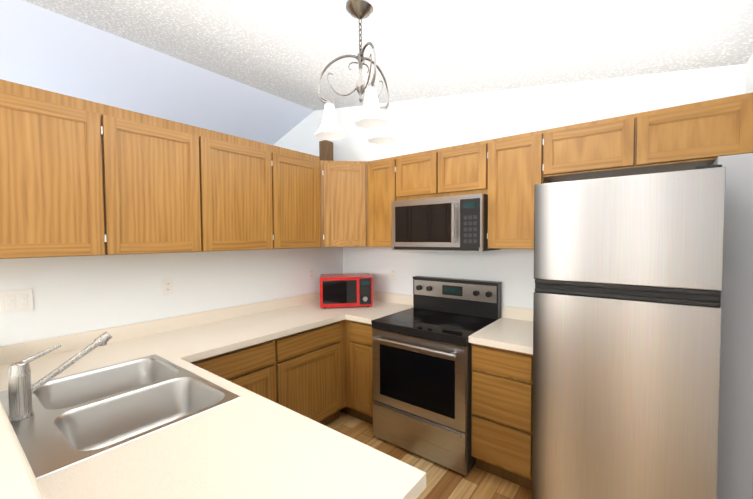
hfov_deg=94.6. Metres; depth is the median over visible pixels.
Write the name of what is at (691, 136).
upper cabinet
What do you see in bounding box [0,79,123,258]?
upper cabinet
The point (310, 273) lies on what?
outlet
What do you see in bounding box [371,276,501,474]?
stove
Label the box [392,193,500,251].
microwave
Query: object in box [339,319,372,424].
base cabinet
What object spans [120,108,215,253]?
upper cabinet
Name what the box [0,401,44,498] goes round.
trim
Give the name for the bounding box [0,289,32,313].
light switch
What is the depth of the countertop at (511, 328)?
2.28 m
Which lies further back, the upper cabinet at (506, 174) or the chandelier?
the upper cabinet at (506, 174)
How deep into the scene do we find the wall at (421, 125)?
2.77 m
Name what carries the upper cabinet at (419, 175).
attached to the wall at (421, 125)
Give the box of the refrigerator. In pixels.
[532,164,725,498]
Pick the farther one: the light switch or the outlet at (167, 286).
the outlet at (167, 286)
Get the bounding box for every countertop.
[0,291,425,498]
[468,306,532,354]
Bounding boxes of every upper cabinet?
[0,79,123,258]
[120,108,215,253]
[212,131,283,250]
[280,147,320,248]
[320,160,368,246]
[368,157,395,246]
[396,148,443,200]
[444,140,487,196]
[487,130,551,248]
[544,111,651,182]
[652,92,752,172]
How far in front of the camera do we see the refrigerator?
1.59 m
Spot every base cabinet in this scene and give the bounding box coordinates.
[190,336,289,408]
[287,320,345,425]
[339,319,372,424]
[471,343,532,489]
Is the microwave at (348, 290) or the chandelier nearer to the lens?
the chandelier
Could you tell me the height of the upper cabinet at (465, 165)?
0.379 m
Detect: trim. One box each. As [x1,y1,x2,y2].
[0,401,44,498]
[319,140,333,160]
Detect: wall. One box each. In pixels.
[0,0,313,144]
[0,247,342,345]
[273,64,745,316]
[711,153,752,498]
[745,53,752,498]
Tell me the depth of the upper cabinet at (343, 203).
3.09 m
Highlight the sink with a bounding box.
[0,354,241,479]
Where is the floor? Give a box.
[326,411,531,498]
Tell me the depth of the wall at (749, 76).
1.81 m
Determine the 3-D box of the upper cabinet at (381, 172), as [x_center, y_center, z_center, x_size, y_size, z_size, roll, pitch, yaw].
[0.139,-0.408,3.143,0.302,0.766,0.324,1,2,38]
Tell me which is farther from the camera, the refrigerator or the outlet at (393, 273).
the outlet at (393, 273)
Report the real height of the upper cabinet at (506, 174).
0.766 m
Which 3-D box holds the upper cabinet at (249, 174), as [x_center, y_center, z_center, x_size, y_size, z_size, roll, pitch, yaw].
[-1.086,-0.396,2.540,0.324,0.798,0.671,1,2,38]
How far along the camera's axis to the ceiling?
2.04 m
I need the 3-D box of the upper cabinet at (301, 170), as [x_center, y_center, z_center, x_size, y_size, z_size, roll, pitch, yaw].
[-0.784,-0.411,2.930,0.324,0.798,0.571,1,2,38]
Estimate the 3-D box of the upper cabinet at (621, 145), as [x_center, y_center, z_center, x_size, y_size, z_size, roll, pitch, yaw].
[1.369,-0.617,2.182,0.532,0.300,0.324,1,2,38]
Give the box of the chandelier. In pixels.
[314,0,395,143]
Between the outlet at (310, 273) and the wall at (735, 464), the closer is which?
the wall at (735, 464)
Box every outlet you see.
[161,278,173,295]
[308,268,313,280]
[390,268,396,279]
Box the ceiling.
[23,0,752,110]
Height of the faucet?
0.251 m
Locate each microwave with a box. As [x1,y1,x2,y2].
[320,273,372,307]
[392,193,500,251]
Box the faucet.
[7,331,112,421]
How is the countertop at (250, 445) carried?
on the base cabinet
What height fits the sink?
0.175 m
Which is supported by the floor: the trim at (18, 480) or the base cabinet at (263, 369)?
the base cabinet at (263, 369)
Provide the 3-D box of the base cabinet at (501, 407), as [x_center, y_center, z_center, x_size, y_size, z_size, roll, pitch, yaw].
[0.948,1.020,2.373,0.380,0.872,0.639,1,2,38]
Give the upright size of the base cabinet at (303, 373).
0.872 m
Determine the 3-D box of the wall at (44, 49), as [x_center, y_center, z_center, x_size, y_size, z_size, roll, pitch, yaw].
[-3.799,-1.069,2.325,2.880,0.990,6.600,1,2,38]
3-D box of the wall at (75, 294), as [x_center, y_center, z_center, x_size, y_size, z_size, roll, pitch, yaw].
[-1.689,0.331,2.138,0.110,2.300,4.200,1,2,38]
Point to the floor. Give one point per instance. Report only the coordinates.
(442, 482)

